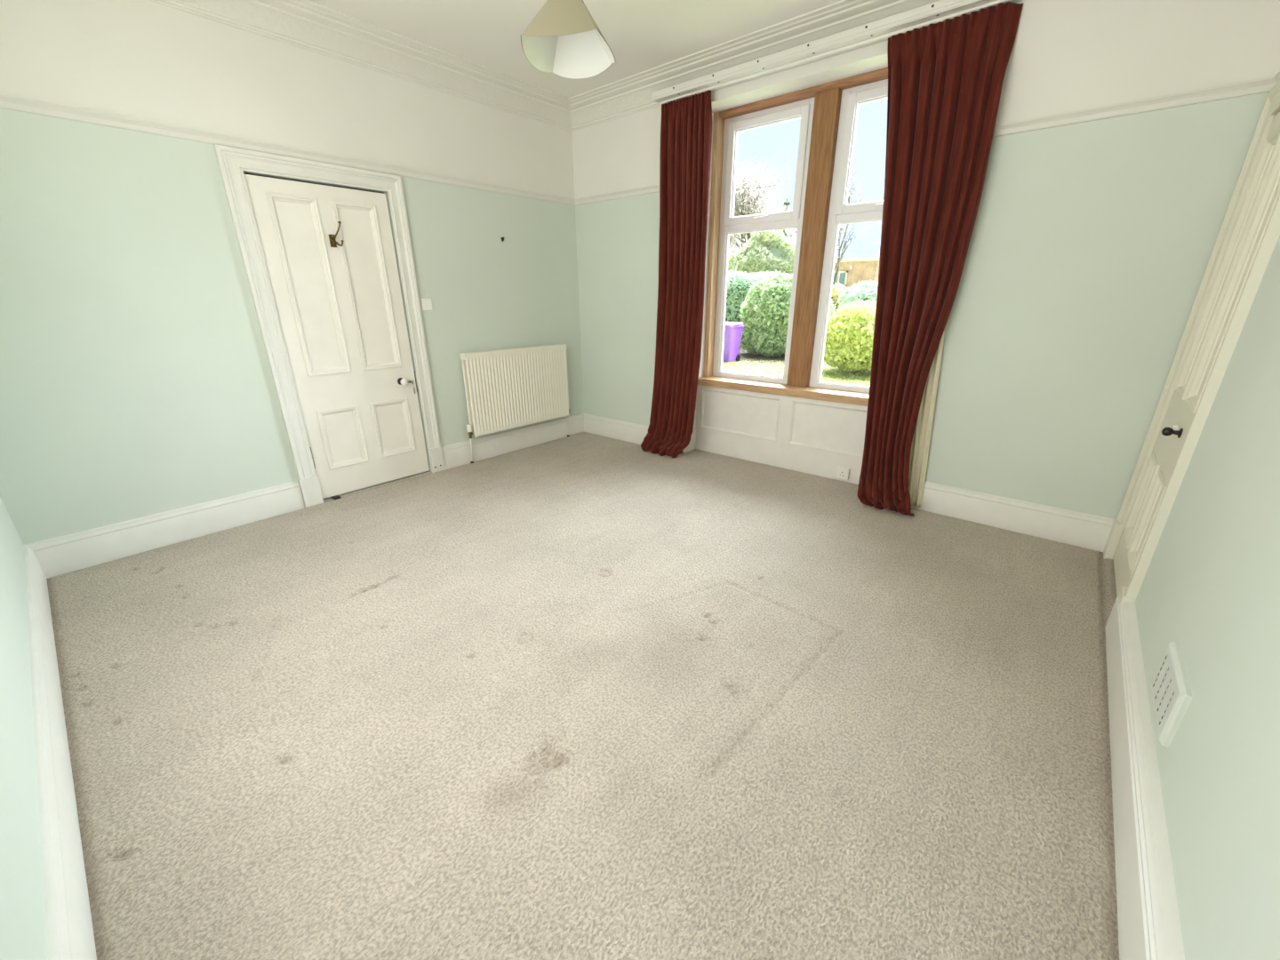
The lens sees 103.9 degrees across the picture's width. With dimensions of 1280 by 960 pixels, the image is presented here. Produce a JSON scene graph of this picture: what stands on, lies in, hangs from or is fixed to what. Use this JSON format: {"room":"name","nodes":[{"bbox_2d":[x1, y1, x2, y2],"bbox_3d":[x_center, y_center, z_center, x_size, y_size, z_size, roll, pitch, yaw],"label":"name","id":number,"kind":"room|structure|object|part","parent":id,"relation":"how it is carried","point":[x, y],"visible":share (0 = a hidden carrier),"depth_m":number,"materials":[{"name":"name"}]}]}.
{"room":"empty bedroom","nodes":[
{"label":"empty bedroom","id":0,"kind":"room"},
{"bbox_2d":[0,496,47,959],"bbox_3d":[-1.543,-0.345,0.759,4.245,2.888,0.150,16,26,37],"label":"wall","id":1,"kind":"structure","parent":0,"point":[22,913],"depth_m":1.17,"materials":[{"name":"paint"}]},
{"bbox_2d":[24,544,96,959],"bbox_3d":[-1.482,0.885,1.282,4.245,0.198,0.022,16,26,37],"label":"baseboard","id":2,"kind":"structure","parent":1,"relation":"attached to","point":[68,923],"depth_m":1.31,"materials":[{"name":"white paint"}]},
{"bbox_2d":[0,0,583,544],"bbox_3d":[-1.887,-1.393,3.610,0.200,2.888,4.646,16,26,37],"label":"wall","id":3,"kind":"structure","parent":0,"point":[136,380],"depth_m":2.74,"materials":[{"name":"paint"}]},
{"bbox_2d":[25,480,304,578],"bbox_3d":[-2.709,0.261,2.991,0.022,0.198,1.217,16,26,37],"label":"baseboard","id":4,"kind":"structure","parent":3,"relation":"attached to","point":[65,554],"depth_m":2.90,"materials":[{"name":"white paint"}]},
{"bbox_2d":[0,94,574,205],"bbox_3d":[-1.851,-2.043,3.230,0.030,0.049,3.896,16,26,37],"label":"trim","id":5,"kind":"structure","parent":3,"relation":"attached to","point":[7,102],"depth_m":2.78,"materials":[{"name":"white paint"}]},
{"bbox_2d":[213,144,445,507],"bbox_3d":[-1.981,-0.952,3.458,0.043,2.145,1.034,16,26,37],"label":"trim","id":6,"kind":"structure","parent":3,"relation":"attached to","point":[232,162],"depth_m":3.21,"materials":[{"name":"white paint"}]},
{"bbox_2d":[243,173,429,498],"bbox_3d":[-1.989,-0.913,3.492,0.138,2.030,0.835,16,26,37],"label":"door","id":7,"kind":"structure","parent":3,"relation":"in","point":[340,311],"depth_m":3.43,"materials":[{"name":"beige paint"}]},
{"bbox_3d":[-2.116,-1.227,3.230,0.026,1.078,0.268,16,26,37],"label":"panel moulding","id":8,"kind":"part","parent":7,"relation":"part of","materials":[{"name":"beige paint"}]},
{"bbox_3d":[-2.133,-1.232,3.243,0.020,1.074,0.264,16,26,37],"label":"panel","id":9,"kind":"part","parent":7,"relation":"part of","materials":[{"name":"beige paint"}]},
{"bbox_2d":[328,221,343,247],"bbox_3d":[-1.962,-1.581,3.222,0.084,0.150,0.077,16,26,37],"label":"coat hook","id":10,"kind":"object","parent":7,"relation":"attached to","point":[332,237],"visible":1,"depth_m":3.24,"materials":[{"name":"gold metal"}]},
{"bbox_3d":[-1.996,-1.553,3.254,0.006,0.075,0.037,16,26,37],"label":"plate","id":11,"kind":"part","parent":10,"relation":"part of","materials":[{"name":"gold metal"}]},
{"bbox_3d":[-2.112,-0.306,3.569,0.026,0.421,0.268,16,26,37],"label":"panel moulding","id":12,"kind":"part","parent":7,"relation":"part of","materials":[{"name":"beige paint"}]},
{"bbox_3d":[-2.129,-0.310,3.583,0.020,0.417,0.264,16,26,37],"label":"panel","id":13,"kind":"part","parent":7,"relation":"part of","materials":[{"name":"beige paint"}]},
{"bbox_3d":[-1.902,-1.327,3.499,0.020,1.074,0.274,16,26,37],"label":"panel","id":14,"kind":"part","parent":7,"relation":"part of","materials":[{"name":"beige paint"}]},
{"bbox_3d":[-1.885,-1.322,3.486,0.026,1.078,0.278,16,26,37],"label":"panel moulding","id":15,"kind":"part","parent":7,"relation":"part of","materials":[{"name":"beige paint"}]},
{"bbox_3d":[-1.898,-0.406,3.838,0.020,0.417,0.274,16,26,37],"label":"panel","id":16,"kind":"part","parent":7,"relation":"part of","materials":[{"name":"beige paint"}]},
{"bbox_3d":[-1.881,-0.401,3.825,0.026,0.421,0.278,16,26,37],"label":"panel moulding","id":17,"kind":"part","parent":7,"relation":"part of","materials":[{"name":"beige paint"}]},
{"bbox_3d":[-1.726,-0.766,3.883,0.030,0.120,0.014,16,26,37],"label":"strike plate","id":18,"kind":"part","parent":7,"relation":"part of","materials":[{"name":"white paint"}]},
{"bbox_2d":[149,0,571,131],"bbox_3d":[-1.775,-2.612,2.950,0.235,0.149,3.896,16,26,37],"label":"trim","id":19,"kind":"structure","parent":3,"relation":"attached to","point":[305,24],"depth_m":3.13,"materials":[{"name":"white paint"}]},
{"bbox_2d":[420,297,432,310],"bbox_3d":[-1.616,-1.331,3.795,0.017,0.086,0.085,16,26,37],"label":"light switch","id":20,"kind":"object","parent":3,"relation":"attached to","point":[426,303],"visible":1,"depth_m":3.79,"materials":[{"name":"white plastic"}]},
{"bbox_2d":[441,413,584,469],"bbox_3d":[-1.117,-0.397,4.758,0.022,0.198,1.640,16,26,37],"label":"baseboard","id":21,"kind":"structure","parent":3,"relation":"attached to","point":[457,454],"depth_m":4.64,"materials":[{"name":"white paint"}]},
{"bbox_2d":[459,344,569,463],"bbox_3d":[-1.093,-0.728,4.588,0.115,0.929,1.155,16,26,37],"label":"radiator","id":22,"kind":"object","parent":3,"relation":"attached to","point":[508,388],"visible":1,"depth_m":4.44,"materials":[{"name":"white metal"}]},
{"bbox_3d":[-1.106,-0.837,4.562,0.022,0.670,1.070,16,26,37],"label":"panel","id":23,"kind":"part","parent":22,"relation":"part of","materials":[{"name":"white metal"}]},
{"bbox_2d":[459,344,567,356],"bbox_3d":[-1.081,-1.151,4.424,0.082,0.022,1.082,16,26,37],"label":"grille","id":24,"kind":"object","parent":22,"relation":"attached to","point":[556,347],"depth_m":4.39,"materials":[{"name":"white metal"}]},
{"bbox_2d":[307,0,841,97],"bbox_3d":[-0.214,-2.321,1.757,4.595,0.120,4.646,16,26,37],"label":"ceiling","id":25,"kind":"structure","parent":0,"point":[641,36],"depth_m":2.98,"materials":[{"name":"white paint"}]},
{"bbox_2d":[520,0,615,79],"bbox_3d":[-0.273,-1.961,1.871,0.347,0.634,0.386,3,21,10],"label":"pendant lamp","id":26,"kind":"object","parent":25,"relation":"hanging from","point":[564,39],"visible":1,"depth_m":2.02,"materials":[{"name":"beige fabric"}]},
{"bbox_3d":[-0.363,-1.782,1.960,0.159,0.237,0.335,3,21,10],"label":"shade panel","id":27,"kind":"part","parent":26,"relation":"part of","materials":[{"name":"beige fabric"}]},
{"bbox_3d":[-0.303,-1.724,1.800,0.212,0.237,0.208,-13,24,-31],"label":"shade panel","id":28,"kind":"part","parent":26,"relation":"part of","materials":[{"name":"beige fabric"}]},
{"bbox_3d":[-0.136,-1.764,1.908,0.194,0.237,0.218,-13,24,-31],"label":"shade panel","id":29,"kind":"part","parent":26,"relation":"part of","materials":[{"name":"beige fabric"}]},
{"bbox_2d":[46,432,1119,959],"bbox_3d":[-0.178,0.444,2.757,4.255,0.042,4.152,16,26,37],"label":"floor","id":30,"kind":"structure","parent":0,"point":[581,696],"depth_m":1.69,"materials":[{"name":"beige carpet"}]},
{"bbox_2d":[330,495,341,499],"bbox_3d":[-2.187,0.120,3.599,0.080,0.018,0.045,16,26,37],"label":"wedge","id":31,"kind":"object","parent":30,"relation":"on","point":[336,497],"visible":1,"depth_m":3.58,"materials":[{"name":"black metal"}]},
{"bbox_2d":[767,228,796,243],"bbox_3d":[11.114,-16.289,39.386,5.500,6.870,6.200,16,26,37],"label":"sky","id":32,"kind":"structure","parent":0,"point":[789,230],"depth_m":36.73,"materials":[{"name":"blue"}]},
{"bbox_2d":[571,0,1279,519],"bbox_3d":[1.222,-1.447,3.718,4.395,2.888,0.450,16,26,37],"label":"wall","id":33,"kind":"structure","parent":0,"point":[1092,244],"depth_m":2.63,"materials":[{"name":"paint"}]},
{"bbox_2d":[584,413,648,444],"bbox_3d":[-0.112,-0.473,4.953,1.287,0.198,0.022,16,26,37],"label":"baseboard","id":34,"kind":"structure","parent":33,"relation":"attached to","point":[635,433],"depth_m":5.05,"materials":[{"name":"white paint"}]},
{"bbox_2d":[574,184,659,205],"bbox_3d":[-0.123,-2.420,4.233,1.287,0.049,0.030,16,26,37],"label":"trim","id":35,"kind":"structure","parent":33,"relation":"attached to","point":[653,188],"depth_m":4.28,"materials":[{"name":"white paint"}]},
{"bbox_2d":[680,427,696,453],"bbox_3d":[0.449,-0.367,4.640,0.040,0.210,0.200,16,26,37],"label":"baseboard","id":36,"kind":"structure","parent":33,"relation":"attached to","point":[692,445],"depth_m":4.65,"materials":[{"name":"white paint"}]},
{"bbox_2d":[693,112,713,427],"bbox_3d":[0.479,-1.647,4.209,0.005,2.480,0.299,16,26,37],"label":"trim","id":37,"kind":"structure","parent":33,"relation":"attached to","point":[701,365],"depth_m":4.33,"materials":[{"name":"paint"}]},
{"bbox_2d":[703,112,724,376],"bbox_3d":[0.637,-1.918,4.272,0.048,2.045,0.140,16,26,37],"label":"trim","id":38,"kind":"structure","parent":33,"relation":"attached to","point":[718,127],"depth_m":4.19,"materials":[{"name":"brown wood"}]},
{"bbox_2d":[568,0,939,131],"bbox_3d":[0.938,-2.659,3.044,4.245,0.149,0.235,16,26,37],"label":"trim","id":39,"kind":"structure","parent":33,"relation":"attached to","point":[632,94],"depth_m":3.29,"materials":[{"name":"white paint"}]},
{"bbox_2d":[712,96,815,383],"bbox_3d":[0.955,-1.812,4.050,0.752,1.997,0.125,16,26,37],"label":"window","id":40,"kind":"structure","parent":33,"relation":"in","point":[803,109],"depth_m":3.95,"materials":[{"name":"white plastic"}]},
{"bbox_3d":[0.940,-2.049,3.917,0.146,0.026,0.042,16,26,37],"label":"handle","id":41,"kind":"part","parent":40,"relation":"part of","materials":[{"name":"white plastic"}]},
{"bbox_3d":[0.956,-2.377,3.847,0.652,0.721,0.053,16,26,37],"label":"sash","id":42,"kind":"part","parent":40,"relation":"part of","materials":[{"name":"white plastic"}]},
{"bbox_2d":[695,384,867,484],"bbox_3d":[1.270,-0.418,4.191,1.773,0.610,0.258,16,26,37],"label":"wall panel","id":43,"kind":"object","parent":33,"relation":"attached to","point":[812,436],"depth_m":4.12,"materials":[{"name":"white paint"}]},
{"bbox_3d":[0.853,-0.574,4.342,0.766,0.366,0.019,16,26,37],"label":"panel moulding","id":44,"kind":"part","parent":43,"relation":"part of","materials":[{"name":"white paint"}]},
{"bbox_3d":[0.860,-0.577,4.349,0.742,0.342,0.003,16,26,37],"label":"panel","id":45,"kind":"part","parent":43,"relation":"part of","materials":[{"name":"white paint"}]},
{"bbox_3d":[1.520,-0.382,3.812,0.797,0.366,0.019,16,26,37],"label":"panel moulding","id":46,"kind":"part","parent":43,"relation":"part of","materials":[{"name":"white paint"}]},
{"bbox_3d":[1.527,-0.385,3.820,0.773,0.342,0.003,16,26,37],"label":"panel","id":47,"kind":"part","parent":43,"relation":"part of","materials":[{"name":"white paint"}]},
{"bbox_2d":[697,376,868,406],"bbox_3d":[1.255,-0.726,4.060,1.771,0.058,0.242,16,26,37],"label":"windowsill","id":48,"kind":"structure","parent":33,"relation":"attached to","point":[852,397],"depth_m":4.00,"materials":[{"name":"wood"}]},
{"bbox_2d":[711,52,887,112],"bbox_3d":[1.154,-2.603,3.252,1.773,0.038,0.309,16,26,37],"label":"trim","id":49,"kind":"structure","parent":33,"relation":"attached to","point":[879,61],"depth_m":3.29,"materials":[{"name":"paint"}]},
{"bbox_2d":[718,67,887,119],"bbox_3d":[1.292,-2.672,3.401,1.677,0.075,0.140,16,26,37],"label":"trim","id":50,"kind":"structure","parent":33,"relation":"attached to","point":[882,74],"depth_m":3.47,"materials":[{"name":"brown wood"}]},
{"bbox_2d":[786,87,842,387],"bbox_3d":[1.308,-1.714,3.775,0.164,2.000,0.135,16,26,37],"label":"trim","id":51,"kind":"structure","parent":33,"relation":"attached to","point":[827,103],"depth_m":3.67,"materials":[{"name":"brown wood"}]},
{"bbox_2d":[651,0,1021,103],"bbox_3d":[0.990,-2.600,3.073,2.235,0.060,0.157,16,26,37],"label":"board","id":52,"kind":"object","parent":33,"relation":"attached to","point":[877,31],"visible":0.98,"depth_m":2.94,"materials":[{"name":"white paint"}]},
{"bbox_2d":[640,89,711,457],"bbox_3d":[0.257,-1.488,4.058,0.581,2.692,0.207,16,26,37],"label":"velvet curtain","id":53,"kind":"object","parent":52,"relation":"hanging from","point":[685,150],"visible":1,"depth_m":3.97,"materials":[{"name":"red fabric"}]},
{"bbox_2d":[856,1,1023,516],"bbox_3d":[1.578,-1.110,3.011,0.617,2.689,0.263,16,26,37],"label":"velvet curtain","id":54,"kind":"object","parent":52,"relation":"hanging from","point":[946,77],"visible":1,"depth_m":2.86,"materials":[{"name":"red fabric"}]},
{"bbox_2d":[835,465,850,479],"bbox_3d":[1.566,-0.054,3.865,0.090,0.088,0.038,16,26,37],"label":"wall socket","id":55,"kind":"object","parent":33,"relation":"attached to","point":[842,472],"visible":1,"depth_m":3.85,"materials":[{"name":"white plastic"}]},
{"bbox_2d":[808,78,887,392],"bbox_3d":[1.658,-1.610,3.491,0.760,1.997,0.125,16,26,37],"label":"window","id":56,"kind":"structure","parent":33,"relation":"in","point":[840,212],"depth_m":3.53,"materials":[{"name":"white plastic"}]},
{"bbox_3d":[1.659,-2.174,3.288,0.660,0.721,0.053,16,26,37],"label":"sash","id":57,"kind":"part","parent":56,"relation":"part of","materials":[{"name":"white plastic"}]},
{"bbox_3d":[1.644,-1.847,3.358,0.146,0.026,0.042,16,26,37],"label":"handle","id":58,"kind":"part","parent":56,"relation":"part of","materials":[{"name":"white plastic"}]},
{"bbox_2d":[911,480,1114,551],"bbox_3d":[2.175,0.186,3.137,1.155,0.198,0.022,16,26,37],"label":"baseboard","id":59,"kind":"structure","parent":33,"relation":"attached to","point":[1083,530],"depth_m":3.03,"materials":[{"name":"white paint"}]},
{"bbox_2d":[992,76,1277,136],"bbox_3d":[2.175,-1.758,2.408,1.185,0.049,0.030,16,26,37],"label":"trim","id":60,"kind":"structure","parent":33,"relation":"attached to","point":[1261,85],"depth_m":2.30,"materials":[{"name":"white paint"}]},
{"bbox_2d":[1112,112,1279,959],"bbox_3d":[1.344,-0.361,0.767,0.150,2.888,4.196,16,26,37],"label":"wall","id":61,"kind":"structure","parent":0,"point":[1210,586],"depth_m":1.13,"materials":[{"name":"paint"}]},
{"bbox_2d":[1104,593,1185,959],"bbox_3d":[1.081,0.951,1.069,0.041,0.200,2.990,16,26,37],"label":"baseboard","id":62,"kind":"structure","parent":61,"relation":"attached to","point":[1148,923],"depth_m":1.26,"materials":[{"name":"white paint"}]},
{"bbox_2d":[1151,641,1192,747],"bbox_3d":[1.433,0.572,1.357,0.020,0.166,0.265,16,26,37],"label":"air vent","id":63,"kind":"object","parent":61,"relation":"in","point":[1172,693],"visible":1,"depth_m":1.31,"materials":[{"name":"white plastic"}]},
{"bbox_2d":[1103,80,1279,607],"bbox_3d":[2.298,-0.464,2.083,0.042,2.145,0.994,16,26,37],"label":"trim","id":64,"kind":"structure","parent":61,"relation":"attached to","point":[1271,107],"depth_m":2.03,"materials":[{"name":"beige paint"}]},
{"bbox_2d":[1113,111,1279,597],"bbox_3d":[2.305,-0.421,2.094,0.096,2.012,0.778,16,26,37],"label":"door","id":65,"kind":"structure","parent":61,"relation":"in","point":[1263,191],"depth_m":2.06,"materials":[{"name":"beige paint"}]},
{"bbox_3d":[2.426,0.098,2.418,0.026,0.421,0.258,16,26,37],"label":"panel moulding","id":66,"kind":"part","parent":65,"relation":"part of","materials":[{"name":"beige paint"}]},
{"bbox_3d":[2.443,0.103,2.405,0.020,0.417,0.254,16,26,37],"label":"panel","id":67,"kind":"part","parent":65,"relation":"part of","materials":[{"name":"beige paint"}]},
{"bbox_3d":[2.205,0.189,2.173,0.026,0.421,0.263,16,26,37],"label":"panel moulding","id":68,"kind":"part","parent":65,"relation":"part of","materials":[{"name":"beige paint"}]},
{"bbox_3d":[2.222,0.194,2.160,0.020,0.417,0.259,16,26,37],"label":"panel","id":69,"kind":"part","parent":65,"relation":"part of","materials":[{"name":"beige paint"}]},
{"bbox_3d":[2.269,-0.216,2.125,0.019,0.030,0.035,16,26,37],"label":"keyhole plate","id":70,"kind":"part","parent":65,"relation":"part of","materials":[{"name":"white ceramic"}]},
{"bbox_3d":[2.207,-0.195,2.060,0.026,0.040,0.040,16,26,37],"label":"knob","id":71,"kind":"part","parent":65,"relation":"part of","materials":[{"name":"black metal"}]},
{"bbox_3d":[2.422,-0.854,2.068,0.026,1.013,0.258,16,26,37],"label":"panel moulding","id":72,"kind":"part","parent":65,"relation":"part of","materials":[{"name":"beige paint"}]},
{"bbox_3d":[2.439,-0.849,2.054,0.020,1.009,0.254,16,26,37],"label":"panel","id":73,"kind":"part","parent":65,"relation":"part of","materials":[{"name":"beige paint"}]},
{"bbox_3d":[2.201,-0.762,1.823,0.026,1.013,0.263,16,26,37],"label":"panel moulding","id":74,"kind":"part","parent":65,"relation":"part of","materials":[{"name":"beige paint"}]},
{"bbox_3d":[2.218,-0.757,1.809,0.020,1.009,0.259,16,26,37],"label":"panel","id":75,"kind":"part","parent":65,"relation":"part of","materials":[{"name":"beige paint"}]},
{"bbox_2d":[1274,70,1279,81],"bbox_3d":[1.369,-1.115,0.673,0.030,0.049,3.896,16,26,37],"label":"trim","id":76,"kind":"structure","parent":61,"relation":"attached to","point":[1277,76],"depth_m":2.03,"materials":[{"name":"white paint"}]},
{"label":"outside","id":77,"kind":"structure","parent":0,"visible":0},
{"bbox_2d":[722,346,870,385],"bbox_3d":[26.818,-19.402,57.785,90.000,0.267,119.530,16,26,37],"label":"lawn","id":78,"kind":"structure","parent":77,"point":[838,376],"depth_m":12.41,"materials":[{"name":"green plant"}]},
{"bbox_2d":[722,321,744,361],"bbox_3d":[2.511,-3.940,14.323,0.620,1.083,0.808,16,26,37],"label":"wheelie bin","id":79,"kind":"object","parent":78,"relation":"on","point":[732,330],"visible":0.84,"depth_m":14.10,"materials":[{"name":"purple plastic"}]},
{"bbox_3d":[2.484,-4.392,14.125,0.600,0.097,0.730,16,26,37],"label":"lid","id":80,"kind":"part","parent":79,"relation":"part of","materials":[{"name":"purple plastic"}]},
{"bbox_2d":[724,269,788,346],"bbox_3d":[3.655,-6.434,18.775,4.535,2.752,2.127,16,26,37],"label":"hedge","id":81,"kind":"object","parent":78,"relation":"on","point":[738,287],"visible":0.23,"depth_m":17.88,"materials":[{"name":"green plant"}]},
{"bbox_2d":[727,230,795,274],"bbox_3d":[5.549,-8.961,22.173,4.744,5.123,2.227,16,26,37],"label":"shrub","id":82,"kind":"object","parent":78,"relation":"on","point":[764,255],"visible":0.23,"depth_m":21.33,"materials":[{"name":"green plant"}]},
{"bbox_2d":[728,156,795,261],"bbox_3d":[4.935,-13.772,29.551,7.003,9.234,6.158,-12,23,-29],"label":"blossom tree","id":83,"kind":"object","parent":78,"relation":"on","point":[747,194],"visible":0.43,"depth_m":28.00,"materials":[{"name":"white plant"}]},
{"bbox_2d":[782,198,794,242],"bbox_3d":[7.510,-11.228,26.510,1.421,6.500,1.384,3,20,9],"label":"conifer","id":84,"kind":"object","parent":78,"relation":"on","point":[787,203],"visible":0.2,"depth_m":25.49,"materials":[{"name":"green plant"}]},
{"bbox_2d":[738,348,869,372],"bbox_3d":[5.018,-3.407,14.376,7.600,0.070,3.545,16,26,37],"label":"planting bed","id":85,"kind":"object","parent":78,"relation":"on","point":[742,353],"visible":0.14,"depth_m":14.92,"materials":[{"name":"soil"}]},
{"bbox_2d":[738,272,835,357],"bbox_3d":[4.410,-4.996,15.263,2.801,2.493,2.491,16,26,37],"label":"hedge","id":86,"kind":"object","parent":85,"relation":"on","point":[764,312],"visible":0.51,"depth_m":14.67,"materials":[{"name":"green plant"}]},
{"bbox_2d":[784,168,867,293],"bbox_3d":[9.177,-11.299,25.061,3.618,7.630,5.293,16,26,37],"label":"bare tree","id":87,"kind":"object","parent":78,"relation":"on","point":[839,259],"visible":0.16,"depth_m":24.21,"materials":[{"name":"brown plant"}]},
{"bbox_2d":[830,282,847,314],"bbox_3d":[7.036,-6.273,19.037,2.642,2.264,1.707,16,26,37],"label":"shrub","id":88,"kind":"object","parent":78,"relation":"on","point":[836,290],"visible":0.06,"depth_m":18.26,"materials":[{"name":"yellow plant"}]},
{"bbox_2d":[823,299,876,374],"bbox_3d":[5.469,-3.353,11.846,2.651,1.732,2.106,16,26,37],"label":"bush","id":89,"kind":"object","parent":78,"relation":"on","point":[850,331],"visible":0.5,"depth_m":11.40,"materials":[{"name":"green plant"}]},
{"bbox_2d":[835,280,877,311],"bbox_3d":[8.005,-5.196,15.973,3.842,2.321,2.098,16,26,37],"label":"hedge","id":90,"kind":"object","parent":78,"relation":"on","point":[864,292],"visible":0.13,"depth_m":15.89,"materials":[{"name":"green plant"}]},
{"bbox_2d":[833,221,881,288],"bbox_3d":[15.967,-13.099,31.779,8.750,6.300,6.630,16,26,37],"label":"brick house","id":91,"kind":"structure","parent":78,"relation":"on","point":[864,262],"depth_m":30.62,"materials":[{"name":"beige brick"}]},
{"bbox_3d":[12.343,-12.497,31.100,0.900,0.770,0.020,16,26,37],"label":"pane","id":92,"kind":"part","parent":91,"relation":"part of","materials":[{"name":"clear glass"}]}
]}

